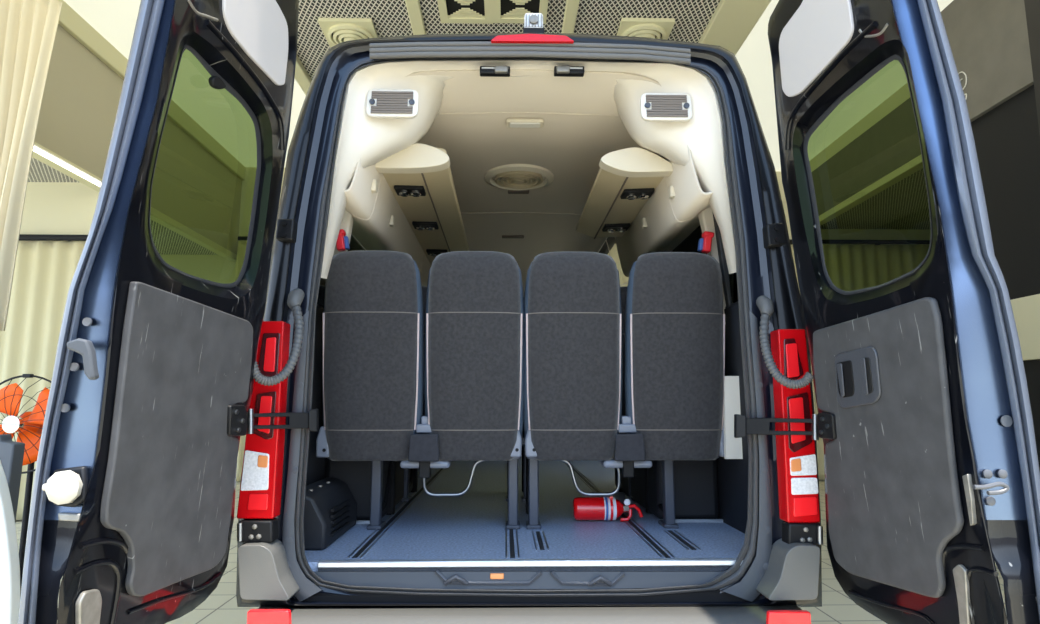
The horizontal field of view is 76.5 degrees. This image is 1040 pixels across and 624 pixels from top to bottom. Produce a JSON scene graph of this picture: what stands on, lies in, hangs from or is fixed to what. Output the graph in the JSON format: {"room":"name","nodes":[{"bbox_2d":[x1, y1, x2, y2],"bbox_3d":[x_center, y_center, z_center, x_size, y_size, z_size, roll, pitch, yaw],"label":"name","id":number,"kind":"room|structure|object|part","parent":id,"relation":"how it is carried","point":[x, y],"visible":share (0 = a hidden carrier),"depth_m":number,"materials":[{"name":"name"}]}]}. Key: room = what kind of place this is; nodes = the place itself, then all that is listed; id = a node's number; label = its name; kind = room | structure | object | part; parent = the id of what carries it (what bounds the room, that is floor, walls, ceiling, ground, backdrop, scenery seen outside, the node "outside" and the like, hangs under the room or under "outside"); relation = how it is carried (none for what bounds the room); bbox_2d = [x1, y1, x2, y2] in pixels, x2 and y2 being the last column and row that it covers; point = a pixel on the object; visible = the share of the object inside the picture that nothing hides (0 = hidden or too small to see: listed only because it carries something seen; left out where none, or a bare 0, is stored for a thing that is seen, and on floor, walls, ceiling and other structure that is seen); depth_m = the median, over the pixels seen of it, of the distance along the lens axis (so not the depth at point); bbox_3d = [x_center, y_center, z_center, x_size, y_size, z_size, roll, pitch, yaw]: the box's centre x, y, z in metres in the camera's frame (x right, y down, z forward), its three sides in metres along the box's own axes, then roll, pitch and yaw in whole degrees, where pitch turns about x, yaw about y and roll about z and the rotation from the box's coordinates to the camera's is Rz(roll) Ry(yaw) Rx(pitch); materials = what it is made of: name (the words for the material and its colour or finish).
{"room":"vehicle garage","nodes":[
{"label":"vehicle garage","id":0,"kind":"room"},
{"bbox_2d":[28,157,78,181],"bbox_3d":[-5.963,-1.641,6.560,2.500,0.060,9.200,0,-8,-1],"label":"ceiling","id":1,"kind":"structure","parent":0,"point":[39,171],"depth_m":7.26,"materials":[{"name":"metal"}]},
{"bbox_2d":[20,182,98,242],"bbox_3d":[-6.985,0.367,7.264,4.500,3.720,0.100,0,-8,-1],"label":"wall","id":2,"kind":"structure","parent":0,"point":[50,208],"depth_m":7.47,"materials":[{"name":"beige paint"}]},
{"bbox_2d":[19,234,87,240],"bbox_3d":[-6.774,-0.815,7.398,4.020,0.070,0.295,0,-8,-1],"label":"rail","id":3,"kind":"object","parent":2,"relation":"attached to","point":[23,237],"visible":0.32,"depth_m":7.30,"materials":[{"name":"black metal"}]},
{"bbox_2d":[0,241,84,519],"bbox_3d":[-6.721,0.694,7.073,3.923,2.979,0.086,0,-8,-1],"label":"curtain","id":4,"kind":"object","parent":3,"relation":"hanging from","point":[44,272],"visible":0.45,"depth_m":7.19,"materials":[{"name":"beige fabric"}]},
{"bbox_2d":[35,24,123,178],"bbox_3d":[-4.702,-2.410,6.192,0.100,1.600,10.200,0,-8,-1],"label":"ceiling beam","id":5,"kind":"structure","parent":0,"point":[81,97],"depth_m":6.98,"materials":[{"name":"beige paint"}]},
{"bbox_2d":[0,0,62,330],"bbox_3d":[-4.119,-1.330,5.043,0.974,2.954,0.153,0,-8,-1],"label":"drape","id":6,"kind":"object","parent":5,"relation":"hanging from","point":[28,28],"visible":1,"depth_m":5.08,"materials":[{"name":"beige fabric"}]},
{"bbox_2d":[32,142,101,191],"bbox_3d":[-4.698,-1.538,6.575,0.130,0.100,9.200,0,-8,-1],"label":"trim","id":7,"kind":"structure","parent":5,"relation":"attached to","point":[40,158],"depth_m":6.79,"materials":[{"name":"beige"}]},
{"bbox_2d":[33,144,101,186],"bbox_3d":[-4.565,-1.698,5.186,0.062,0.060,5.000,0,-8,-1],"label":"light strip","id":8,"kind":"object","parent":5,"relation":"attached to","point":[36,149],"visible":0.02,"depth_m":6.66,"materials":[{"name":"white plastic"}]},
{"bbox_2d":[58,0,127,78],"bbox_3d":[-4.688,-3.013,6.783,0.150,0.240,9.200,0,-8,-1],"label":"trim","id":9,"kind":"structure","parent":5,"relation":"attached to","point":[70,20],"depth_m":7.13,"materials":[{"name":"beige"}]},
{"bbox_2d":[119,168,792,256],"bbox_3d":[-0.170,0.172,11.184,18.000,5.400,0.200,0,-8,-1],"label":"wall","id":10,"kind":"structure","parent":0,"point":[779,177],"depth_m":11.48,"materials":[{"name":"beige"}]},
{"bbox_3d":[-2.964,-1.198,11.074,3.400,0.070,0.295,0,-8,-1],"label":"rail","id":11,"kind":"object","parent":10,"relation":"attached to","visible":0},
{"bbox_2d":[236,435,245,481],"bbox_3d":[-3.011,0.752,10.684,3.303,3.871,0.086,0,-8,-1],"label":"curtain","id":12,"kind":"object","parent":11,"relation":"hanging from","point":[242,438],"visible":0.02,"depth_m":10.40,"materials":[{"name":"beige fabric"}]},
{"bbox_3d":[4.634,-1.174,11.243,6.600,0.070,0.295,0,-8,-1],"label":"rail","id":13,"kind":"object","parent":10,"relation":"attached to","visible":0},
{"bbox_2d":[607,244,628,286],"bbox_3d":[1.626,-0.768,11.004,0.342,0.711,0.086,0,-8,-1],"label":"curtain","id":14,"kind":"object","parent":13,"relation":"hanging from","point":[623,278],"depth_m":11.00,"materials":[{"name":"beige fabric"}]},
{"bbox_2d":[790,244,799,290],"bbox_3d":[4.592,-0.739,11.068,0.106,0.783,0.086,0,-8,-1],"label":"curtain","id":15,"kind":"object","parent":13,"relation":"hanging from","point":[790,244],"depth_m":11.11,"materials":[{"name":"beige fabric"}]},
{"bbox_2d":[811,366,817,413],"bbox_3d":[4.792,1.274,10.788,0.062,0.760,0.086,0,-8,-1],"label":"curtain","id":16,"kind":"object","parent":13,"relation":"hanging from","point":[814,397],"depth_m":10.79,"materials":[{"name":"beige fabric"}]},
{"bbox_2d":[816,437,824,479],"bbox_3d":[4.828,2.356,10.637,0.115,0.660,0.086,0,-8,-1],"label":"curtain","id":17,"kind":"object","parent":13,"relation":"hanging from","point":[820,446],"depth_m":10.64,"materials":[{"name":"beige fabric"}]},
{"bbox_2d":[63,0,952,171],"bbox_3d":[0.095,-3.173,6.510,13.100,0.001,10.400,0,-8,-1],"label":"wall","id":18,"kind":"structure","parent":0,"point":[115,20],"depth_m":7.57,"materials":[{"name":"beige paint"}]},
{"bbox_2d":[297,0,719,78],"bbox_3d":[-0.260,-2.005,7.347,3.406,0.030,7.600,0,-8,-1],"label":"ceiling","id":19,"kind":"structure","parent":0,"point":[390,18],"depth_m":5.14,"materials":[{"name":"metal"}]},
{"bbox_2d":[295,55,311,94],"bbox_3d":[-2.022,-2.089,7.319,0.120,0.300,7.600,0,-8,-1],"label":"trim","id":20,"kind":"structure","parent":19,"relation":"attached to","point":[302,77],"depth_m":5.98,"materials":[{"name":"beige"}]},
{"bbox_2d":[318,18,377,47],"bbox_3d":[-1.372,-2.223,5.351,0.420,0.084,0.420,0,-8,-1],"label":"ceiling vent","id":21,"kind":"object","parent":19,"relation":"in","point":[336,31],"visible":0.62,"depth_m":5.23,"materials":[{"name":"beige plastic"}]},
{"bbox_2d":[405,0,425,34],"bbox_3d":[-0.860,-2.016,7.335,0.104,0.100,7.600,0,-8,-1],"label":"trim","id":22,"kind":"structure","parent":19,"relation":"attached to","point":[413,6],"depth_m":5.11,"materials":[{"name":"beige"}]},
{"bbox_2d":[437,0,492,23],"bbox_3d":[-0.410,-2.305,4.964,0.407,0.040,0.407,0,-8,-1],"label":"ceiling vent","id":23,"kind":"object","parent":19,"relation":"in","point":[450,11],"visible":1,"depth_m":5.03,"materials":[{"name":"beige"}]},
{"bbox_2d":[492,0,547,23],"bbox_3d":[0.001,-2.305,4.960,0.414,0.040,0.414,0,-8,-1],"label":"ceiling vent","id":24,"kind":"object","parent":19,"relation":"in","point":[504,11],"visible":0.88,"depth_m":5.01,"materials":[{"name":"beige"}]},
{"bbox_2d":[562,0,579,32],"bbox_3d":[0.340,-2.013,7.362,0.097,0.100,7.600,0,-8,-1],"label":"trim","id":25,"kind":"structure","parent":19,"relation":"attached to","point":[571,8],"depth_m":5.10,"materials":[{"name":"beige"}]},
{"bbox_2d":[616,18,674,39],"bbox_3d":[0.998,-2.223,5.351,0.420,0.084,0.420,0,-8,-1],"label":"ceiling vent","id":26,"kind":"object","parent":19,"relation":"in","point":[657,28],"visible":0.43,"depth_m":5.21,"materials":[{"name":"beige"}]},
{"bbox_2d":[698,0,770,54],"bbox_3d":[1.618,-2.103,7.404,0.350,0.350,7.600,0,-8,-1],"label":"trim","id":27,"kind":"structure","parent":19,"relation":"attached to","point":[731,23],"depth_m":5.14,"materials":[{"name":"beige"}]},
{"bbox_2d":[15,480,1007,623],"bbox_3d":[0.012,1.666,2.796,40.000,0.100,26.000,0,-8,-1],"label":"floor","id":28,"kind":"structure","parent":0,"point":[220,607],"depth_m":4.08,"materials":[{"name":"tile"}]},
{"bbox_2d":[0,461,19,623],"bbox_3d":[-2.210,1.025,2.699,0.348,1.143,0.070,0,-8,-1],"label":"cover","id":29,"kind":"object","parent":28,"relation":"on","point":[9,553],"visible":0.97,"depth_m":2.69,"materials":[{"name":"white"}]},
{"bbox_2d":[0,434,24,522],"bbox_3d":[-2.590,1.115,3.077,0.406,1.071,0.080,0,-8,-1],"label":"equipment case","id":30,"kind":"object","parent":28,"relation":"on","point":[11,452],"visible":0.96,"depth_m":3.12,"materials":[{"name":"grey plastic"}]},
{"bbox_2d":[0,374,57,617],"bbox_3d":[-2.818,1.057,3.806,0.516,1.388,0.447,-4,-9,24],"label":"fan","id":31,"kind":"object","parent":28,"relation":"on","point":[29,425],"visible":0.64,"depth_m":3.77,"materials":[{"name":"orange plastic"},{"name":"black metal"},{"name":"white plastic"}]},
{"bbox_3d":[-2.982,0.738,3.748,0.200,0.220,0.044,0,-8,-1],"label":"blade","id":32,"kind":"part","parent":31,"relation":"part of","materials":[{"name":"orange"}]},
{"bbox_3d":[-2.949,0.508,3.781,0.220,0.200,0.044,0,-8,-1],"label":"blade","id":33,"kind":"part","parent":31,"relation":"part of","materials":[{"name":"orange plastic"}]},
{"bbox_3d":[-2.749,0.771,3.748,0.220,0.200,0.044,0,-8,-1],"label":"blade","id":34,"kind":"part","parent":31,"relation":"part of","materials":[{"name":"orange plastic"}]},
{"bbox_3d":[-2.852,0.655,3.878,0.150,0.150,0.170,0,-8,-1],"label":"motor","id":35,"kind":"part","parent":31,"relation":"part of","materials":[{"name":"orange plastic"}]},
{"bbox_3d":[-2.717,0.541,3.781,0.200,0.220,0.044,0,-8,-1],"label":"blade","id":36,"kind":"part","parent":31,"relation":"part of","materials":[{"name":"orange plastic"}]},
{"bbox_2d":[18,0,1039,623],"bbox_3d":[0.009,0.508,4.805,2.180,2.751,6.945,0,-8,-1],"label":"van","id":37,"kind":"object","parent":28,"relation":"on","point":[204,333],"visible":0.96,"depth_m":2.01,"materials":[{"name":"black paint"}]},
{"bbox_3d":[-0.912,0.416,1.343,0.047,0.017,0.021,0,-8,-1],"label":"latch plate","id":38,"kind":"part","parent":37,"relation":"part of","materials":[{"name":"metal"}]},
{"bbox_3d":[-0.894,0.097,1.350,0.058,0.084,0.031,0,-8,-1],"label":"release lever","id":39,"kind":"part","parent":37,"relation":"part of","materials":[{"name":"grey plastic"}]},
{"bbox_3d":[-0.838,0.326,1.647,0.083,0.711,0.593,0,-8,3],"label":"trim panel","id":40,"kind":"part","parent":37,"relation":"part of","materials":[{"name":"plastic"}]},
{"bbox_3d":[-0.813,-0.146,1.742,0.194,1.903,0.730,0,-8,3],"label":"door","id":41,"kind":"part","parent":37,"relation":"part of","materials":[{"name":"black paint"}]},
{"bbox_3d":[-0.790,-0.596,1.723,0.017,0.036,0.065,-1,-8,4],"label":"window knob","id":42,"kind":"part","parent":37,"relation":"part of","materials":[{"name":"black plastic"}]},
{"bbox_2d":[237,321,289,518],"bbox_3d":[-0.836,0.346,2.165,0.118,0.631,0.080,0,-8,-1],"label":"tail lamp","id":43,"kind":"object","parent":37,"relation":"on","point":[264,476],"depth_m":2.13,"materials":[{"name":"red plastic"}]},
{"bbox_3d":[-0.901,0.693,4.559,0.025,0.920,4.740,0,-8,-1],"label":"panel","id":44,"kind":"part","parent":37,"relation":"part of","materials":[{"name":"black"}]},
{"bbox_2d":[336,229,349,251],"bbox_3d":[-0.763,-0.305,2.823,0.063,0.092,0.054,0,-8,-1],"label":"hammer","id":45,"kind":"object","parent":37,"relation":"attached to","point":[342,243],"visible":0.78,"depth_m":2.80,"materials":[{"name":"red plastic"}]},
{"bbox_3d":[-0.737,0.913,2.870,0.260,0.012,0.015,0,-8,-1],"label":"box foot trim","id":46,"kind":"part","parent":37,"relation":"part of","materials":[{"name":"silver metal"}]},
{"bbox_2d":[366,89,418,118],"bbox_3d":[-0.484,-0.791,2.510,0.196,0.116,0.031,0,-8,-1],"label":"speaker grille","id":47,"kind":"object","parent":37,"relation":"attached to","point":[380,103],"depth_m":2.50,"materials":[{"name":"white plastic"}]},
{"bbox_2d":[316,250,483,529],"bbox_3d":[-0.483,0.350,2.906,0.691,1.138,0.646,0,-8,-1],"label":"seat","id":48,"kind":"object","parent":37,"relation":"on","point":[373,364],"visible":0.96,"depth_m":2.65,"materials":[{"name":"grey fabric"}]},
{"bbox_3d":[-0.605,0.172,2.670,0.378,0.851,0.133,0,-8,-1],"label":"panel","id":49,"kind":"part","parent":48,"relation":"part of","materials":[{"name":"grey fabric"}]},
{"bbox_3d":[-0.607,0.182,2.729,0.416,0.820,0.220,0,-8,-1],"label":"backrest","id":50,"kind":"part","parent":48,"relation":"part of","materials":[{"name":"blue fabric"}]},
{"bbox_3d":[-0.604,0.750,2.780,0.042,0.310,0.050,0,-8,-1],"label":"leg","id":51,"kind":"part","parent":48,"relation":"part of","materials":[{"name":"grey paint"}]},
{"bbox_3d":[-0.612,0.800,3.136,0.040,0.310,0.050,0,-8,-1],"label":"leg","id":52,"kind":"part","parent":48,"relation":"part of","materials":[{"name":"black plastic"}]},
{"bbox_3d":[-0.384,0.634,2.670,0.045,0.070,0.050,0,-8,-1],"label":"tray post","id":53,"kind":"part","parent":48,"relation":"part of","materials":[{"name":"black plastic"}]},
{"bbox_2d":[400,461,450,467],"bbox_3d":[-0.385,0.621,2.702,0.200,0.030,0.100,0,-8,-1],"label":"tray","id":54,"kind":"object","parent":48,"relation":"on","point":[404,464],"depth_m":2.65,"materials":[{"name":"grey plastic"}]},
{"bbox_2d":[399,191,408,196],"bbox_3d":[-0.542,-0.552,3.090,0.048,0.014,0.048,0,-8,-1],"label":"lamp","id":55,"kind":"object","parent":37,"relation":"attached to","point":[401,193],"depth_m":3.08,"materials":[{"name":"silver metal"}]},
{"bbox_2d":[394,185,425,195],"bbox_3d":[-0.514,-0.569,3.093,0.137,0.022,0.105,0,-8,-1],"label":"light","id":56,"kind":"object","parent":37,"relation":"on","point":[401,190],"depth_m":3.06,"materials":[{"name":"black plastic"}]},
{"bbox_2d":[400,286,426,501],"bbox_3d":[-0.634,0.461,3.695,0.426,1.138,0.646,0,-8,-1],"label":"seat","id":57,"kind":"object","parent":37,"relation":"on","point":[414,471],"visible":0.06,"depth_m":3.54,"materials":[{"name":"grey fabric"}]},
{"bbox_3d":[-0.622,0.862,3.572,0.042,0.310,0.050,0,-8,-1],"label":"leg","id":58,"kind":"part","parent":57,"relation":"part of","materials":[{"name":"grey paint"}]},
{"bbox_3d":[-0.630,0.912,3.928,0.040,0.310,0.050,0,-8,-1],"label":"leg","id":59,"kind":"part","parent":57,"relation":"part of","materials":[{"name":"black plastic"}]},
{"bbox_3d":[-0.623,0.283,3.462,0.378,0.851,0.133,0,-8,-1],"label":"panel","id":60,"kind":"part","parent":57,"relation":"part of","materials":[{"name":"black plastic"}]},
{"bbox_2d":[411,191,420,196],"bbox_3d":[-0.487,-0.551,3.091,0.048,0.014,0.048,0,-8,-1],"label":"lamp","id":61,"kind":"object","parent":37,"relation":"attached to","point":[413,193],"depth_m":3.07,"materials":[{"name":"silver metal"}]},
{"bbox_2d":[416,226,424,229],"bbox_3d":[-0.556,-0.468,3.688,0.048,0.014,0.048,0,-8,-1],"label":"lamp","id":62,"kind":"object","parent":37,"relation":"attached to","point":[417,227],"depth_m":3.67,"materials":[{"name":"silver metal"}]},
{"bbox_2d":[412,221,438,229],"bbox_3d":[-0.528,-0.484,3.692,0.137,0.022,0.105,0,-8,-1],"label":"light","id":63,"kind":"object","parent":37,"relation":"on","point":[419,225],"depth_m":3.66,"materials":[{"name":"black plastic"}]},
{"bbox_2d":[426,226,434,230],"bbox_3d":[-0.501,-0.467,3.690,0.048,0.014,0.048,0,-8,-1],"label":"lamp","id":64,"kind":"object","parent":37,"relation":"attached to","point":[430,228],"depth_m":3.67,"materials":[{"name":"silver metal"}]},
{"bbox_2d":[426,249,447,254],"bbox_3d":[-0.543,-0.393,4.339,0.137,0.022,0.105,0,-8,-1],"label":"light","id":65,"kind":"object","parent":37,"relation":"on","point":[428,251],"depth_m":4.29,"materials":[{"name":"black plastic"}]},
{"bbox_2d":[424,251,523,528],"bbox_3d":[-0.192,0.351,2.913,0.416,1.138,0.646,0,-8,-1],"label":"seat","id":66,"kind":"object","parent":37,"relation":"on","point":[474,372],"visible":0.98,"depth_m":2.66,"materials":[{"name":"grey fabric"}]},
{"bbox_3d":[-0.187,0.184,2.738,0.416,0.820,0.220,0,-8,-1],"label":"backrest","id":67,"kind":"part","parent":66,"relation":"part of","materials":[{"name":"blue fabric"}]},
{"bbox_3d":[-0.030,0.752,2.792,0.042,0.310,0.050,0,-8,-1],"label":"leg","id":68,"kind":"part","parent":66,"relation":"part of","materials":[{"name":"grey paint"}]},
{"bbox_2d":[490,573,503,578],"bbox_3d":[-0.075,0.865,2.161,0.045,0.018,0.012,0,-8,-1],"label":"lamp","id":69,"kind":"object","parent":37,"relation":"on","point":[492,575],"depth_m":2.16,"materials":[{"name":"orange plastic"}]},
{"bbox_2d":[506,461,507,500],"bbox_3d":[-0.210,0.463,3.705,0.416,1.138,0.646,0,-8,-1],"label":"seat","id":70,"kind":"object","parent":37,"relation":"on","point":[507,461],"visible":0.04,"depth_m":3.56,"materials":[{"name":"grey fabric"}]},
{"bbox_3d":[-0.048,0.864,3.584,0.042,0.310,0.050,0,-8,-1],"label":"leg","id":71,"kind":"part","parent":70,"relation":"part of","materials":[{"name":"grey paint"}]},
{"bbox_3d":[0.032,0.880,2.173,1.436,0.061,0.034,0,-8,-1],"label":"sill panel","id":72,"kind":"part","parent":37,"relation":"part of","materials":[{"name":"grey plastic"}]},
{"bbox_2d":[484,164,553,189],"bbox_3d":[-0.006,-0.759,3.758,0.395,0.028,0.395,1,-8,-5],"label":"roof vent","id":73,"kind":"object","parent":37,"relation":"attached to","point":[496,176],"depth_m":3.69,"materials":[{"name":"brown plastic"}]},
{"bbox_2d":[521,435,525,500],"bbox_3d":[0.196,0.464,3.714,0.416,1.138,0.646,0,-8,-1],"label":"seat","id":74,"kind":"object","parent":37,"relation":"on","point":[523,497],"visible":0.1,"depth_m":3.56,"materials":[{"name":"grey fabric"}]},
{"bbox_3d":[0.031,0.914,3.943,0.040,0.310,0.050,0,-8,-1],"label":"leg","id":75,"kind":"part","parent":74,"relation":"part of","materials":[{"name":"black plastic"}]},
{"bbox_3d":[0.039,0.864,3.586,0.042,0.310,0.050,0,-8,-1],"label":"leg","id":76,"kind":"part","parent":74,"relation":"part of","materials":[{"name":"grey paint"}]},
{"bbox_2d":[506,118,543,127],"bbox_3d":[0.023,-0.863,3.014,0.170,0.018,0.070,0,-8,-1],"label":"dome lamp","id":77,"kind":"object","parent":37,"relation":"attached to","point":[510,122],"depth_m":2.99,"materials":[{"name":"white plastic"}]},
{"bbox_2d":[491,34,573,43],"bbox_3d":[0.046,-1.011,2.464,0.307,0.033,0.052,0,-8,-1],"label":"lamp","id":78,"kind":"object","parent":37,"relation":"on","point":[495,38],"depth_m":2.44,"materials":[{"name":"red plastic"}]},
{"bbox_2d":[522,251,622,528],"bbox_3d":[0.214,0.352,2.922,0.416,1.138,0.646,0,-8,-1],"label":"seat","id":79,"kind":"object","parent":37,"relation":"on","point":[573,382],"visible":0.98,"depth_m":2.67,"materials":[{"name":"grey fabric"}]},
{"bbox_3d":[0.049,0.802,3.151,0.040,0.310,0.050,0,-8,-1],"label":"leg","id":80,"kind":"part","parent":79,"relation":"part of","materials":[{"name":"black plastic"}]},
{"bbox_3d":[0.057,0.752,2.794,0.042,0.310,0.050,0,-8,-1],"label":"leg","id":81,"kind":"part","parent":79,"relation":"part of","materials":[{"name":"grey paint"}]},
{"bbox_3d":[0.219,0.185,2.747,0.416,0.820,0.220,0,-8,-1],"label":"backrest","id":82,"kind":"part","parent":79,"relation":"part of","materials":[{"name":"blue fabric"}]},
{"bbox_3d":[0.220,0.174,2.688,0.378,0.851,0.133,0,-8,-1],"label":"panel","id":83,"kind":"part","parent":79,"relation":"part of","materials":[{"name":"grey fabric"}]},
{"bbox_2d":[573,496,642,521],"bbox_3d":[0.391,0.872,2.937,0.307,0.108,0.103,0,-8,-1],"label":"fire extinguisher","id":84,"kind":"object","parent":37,"relation":"on","point":[609,508],"visible":1,"depth_m":2.90,"materials":[{"name":"red metal"}]},
{"bbox_3d":[0.469,0.896,2.908,0.059,0.054,0.021,2,-8,-17],"label":"squeeze lever","id":85,"kind":"part","parent":84,"relation":"part of","materials":[{"name":"red metal"}]},
{"bbox_3d":[0.512,0.880,2.922,0.065,0.057,0.018,0,-8,-1],"label":"handle","id":86,"kind":"part","parent":84,"relation":"part of","materials":[{"name":"red metal"}]},
{"bbox_2d":[607,228,615,232],"bbox_3d":[0.512,-0.457,3.703,0.048,0.016,0.048,0,-8,-1],"label":"lamp","id":87,"kind":"object","parent":37,"relation":"attached to","point":[610,230],"depth_m":3.69,"materials":[{"name":"silver metal"}]},
{"bbox_2d":[602,223,629,231],"bbox_3d":[0.540,-0.475,3.707,0.144,0.026,0.105,0,-8,-1],"label":"light","id":88,"kind":"object","parent":37,"relation":"on","point":[606,227],"depth_m":3.67,"materials":[{"name":"black plastic"}]},
{"bbox_2d":[617,228,625,231],"bbox_3d":[0.570,-0.460,3.705,0.048,0.016,0.048,0,-8,-1],"label":"lamp","id":89,"kind":"object","parent":37,"relation":"attached to","point":[618,229],"depth_m":3.69,"materials":[{"name":"silver metal"}]},
{"bbox_2d":[619,286,634,500],"bbox_3d":[0.632,0.465,3.724,0.433,1.138,0.646,0,-8,-1],"label":"seat","id":90,"kind":"object","parent":37,"relation":"on","point":[623,289],"visible":0.06,"depth_m":3.47,"materials":[{"name":"grey fabric"}]},
{"bbox_3d":[0.629,0.287,3.490,0.378,0.851,0.133,0,-8,-1],"label":"panel","id":91,"kind":"part","parent":90,"relation":"part of","materials":[{"name":"black plastic"}]},
{"bbox_3d":[0.613,0.866,3.599,0.042,0.310,0.050,0,-8,-1],"label":"leg","id":92,"kind":"part","parent":90,"relation":"part of","materials":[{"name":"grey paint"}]},
{"bbox_2d":[626,194,636,199],"bbox_3d":[0.525,-0.541,3.111,0.048,0.016,0.048,0,-8,-1],"label":"lamp","id":93,"kind":"object","parent":37,"relation":"attached to","point":[628,196],"depth_m":3.09,"materials":[{"name":"silver metal"}]},
{"bbox_2d":[620,188,654,198],"bbox_3d":[0.553,-0.558,3.114,0.144,0.026,0.105,0,-8,-1],"label":"light","id":94,"kind":"object","parent":37,"relation":"on","point":[625,193],"depth_m":3.09,"materials":[{"name":"black plastic"}]},
{"bbox_2d":[560,252,724,528],"bbox_3d":[0.512,0.353,2.929,0.711,1.138,0.646,0,-8,-1],"label":"seat","id":95,"kind":"object","parent":37,"relation":"on","point":[675,318],"visible":0.91,"depth_m":2.68,"materials":[{"name":"grey fabric"}]},
{"bbox_2d":[601,459,651,467],"bbox_3d":[0.438,0.624,2.720,0.200,0.030,0.100,0,-8,-1],"label":"handle","id":96,"kind":"object","parent":95,"relation":"on","point":[612,463],"depth_m":2.67,"materials":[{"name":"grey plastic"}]},
{"bbox_3d":[0.438,0.636,2.688,0.045,0.070,0.050,0,-8,-1],"label":"tray post","id":97,"kind":"part","parent":95,"relation":"part of","materials":[{"name":"black plastic"}]},
{"bbox_3d":[0.646,0.186,2.757,0.416,0.820,0.220,0,-8,-1],"label":"backrest","id":98,"kind":"part","parent":95,"relation":"part of","materials":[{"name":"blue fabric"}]},
{"bbox_3d":[0.623,0.804,3.164,0.040,0.310,0.050,0,-8,-1],"label":"leg","id":99,"kind":"part","parent":95,"relation":"part of","materials":[{"name":"black metal"}]},
{"bbox_3d":[0.631,0.754,2.807,0.042,0.310,0.050,0,-8,-1],"label":"leg","id":100,"kind":"part","parent":95,"relation":"part of","materials":[{"name":"grey paint"}]},
{"bbox_3d":[0.647,0.176,2.698,0.378,0.851,0.133,0,-8,-1],"label":"panel","id":101,"kind":"part","parent":95,"relation":"part of","materials":[{"name":"grey fabric"}]},
{"bbox_2d":[638,194,648,198],"bbox_3d":[0.583,-0.543,3.113,0.048,0.016,0.048,0,-8,-1],"label":"lamp","id":102,"kind":"object","parent":37,"relation":"attached to","point":[640,196],"depth_m":3.10,"materials":[{"name":"silver metal"}]},
{"bbox_2d":[640,93,691,121],"bbox_3d":[0.560,-0.785,2.533,0.196,0.116,0.031,0,-8,-1],"label":"speaker grille","id":103,"kind":"object","parent":37,"relation":"attached to","point":[654,107],"depth_m":2.52,"materials":[{"name":"white plastic"}]},
{"bbox_3d":[0.753,0.918,2.903,0.280,0.012,0.015,0,-8,-1],"label":"box foot trim","id":104,"kind":"part","parent":37,"relation":"part of","materials":[{"name":"silver metal"}]},
{"bbox_2d":[698,231,713,253],"bbox_3d":[0.805,-0.300,2.858,0.063,0.092,0.054,0,-8,-1],"label":"hammer","id":105,"kind":"object","parent":37,"relation":"attached to","point":[704,244],"visible":1,"depth_m":2.84,"materials":[{"name":"red plastic"}]},
{"bbox_3d":[0.886,0.492,3.138,0.025,0.920,1.790,0,-8,-1],"label":"panel","id":106,"kind":"part","parent":37,"relation":"part of","materials":[{"name":"black plastic"}]},
{"bbox_3d":[0.876,0.429,2.697,0.090,0.334,0.020,0,-8,-1],"label":"quarter panel","id":107,"kind":"part","parent":37,"relation":"part of","materials":[{"name":"beige plastic"}]},
{"bbox_2d":[770,329,819,522],"bbox_3d":[0.912,0.372,2.200,0.107,0.627,0.079,0,-8,-1],"label":"tail lamp","id":108,"kind":"object","parent":37,"relation":"on","point":[794,491],"depth_m":2.17,"materials":[{"name":"red plastic"}]},
{"bbox_3d":[0.926,0.183,1.816,0.020,0.162,0.211,1,-8,-5],"label":"handle plate","id":109,"kind":"part","parent":37,"relation":"part of","materials":[{"name":"grey plastic"}]},
{"bbox_3d":[0.934,-0.102,1.850,0.197,1.941,0.748,1,-8,-5],"label":"door","id":110,"kind":"part","parent":37,"relation":"part of","materials":[{"name":"black paint"}]},
{"bbox_3d":[0.959,0.369,1.764,0.084,0.739,0.608,1,-8,-5],"label":"trim panel","id":111,"kind":"part","parent":37,"relation":"part of","materials":[{"name":"plastic"}]},
{"bbox_3d":[1.014,0.664,1.505,0.025,0.173,0.052,0,-8,-1],"label":"rod","id":112,"kind":"part","parent":37,"relation":"part of","materials":[{"name":"metal"}]},
{"bbox_3d":[0.998,0.416,1.462,0.020,0.114,0.020,0,-8,-1],"label":"lock plate","id":113,"kind":"part","parent":37,"relation":"part of","materials":[{"name":"metal"}]},
{"bbox_2d":[941,0,1033,121],"bbox_3d":[4.489,-2.857,4.091,0.100,1.300,5.900,0,-8,-1],"label":"wall","id":114,"kind":"structure","parent":0,"point":[988,39],"depth_m":6.17,"materials":[{"name":"beige paint"}]},
{"bbox_2d":[958,71,966,98],"bbox_3d":[4.373,-2.230,6.517,0.012,0.315,0.129,0,-8,-1],"label":"wall sign","id":115,"kind":"object","parent":114,"relation":"attached to","point":[961,71],"visible":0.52,"depth_m":6.48,"materials":[{"name":"white"}]},
{"bbox_2d":[971,85,1039,510],"bbox_3d":[4.539,-0.263,3.726,0.100,3.960,5.900,0,-8,-1],"label":"wall","id":116,"kind":"structure","parent":0,"point":[1006,137],"depth_m":5.90,"materials":[{"name":"black"}]},
{"bbox_2d":[1010,294,1039,359],"bbox_3d":[4.434,0.133,5.701,0.020,0.550,0.500,0,-8,-1],"label":"notice board","id":117,"kind":"object","parent":116,"relation":"attached to","point":[1026,310],"visible":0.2,"depth_m":5.74,"materials":[{"name":"beige"}]},
{"bbox_2d":[1024,0,1039,133],"bbox_3d":[3.106,-0.892,3.631,0.260,5.200,0.260,0,-8,-1],"label":"pillar","id":118,"kind":"structure","parent":0,"point":[1032,7],"depth_m":3.81,"materials":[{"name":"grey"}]}
]}

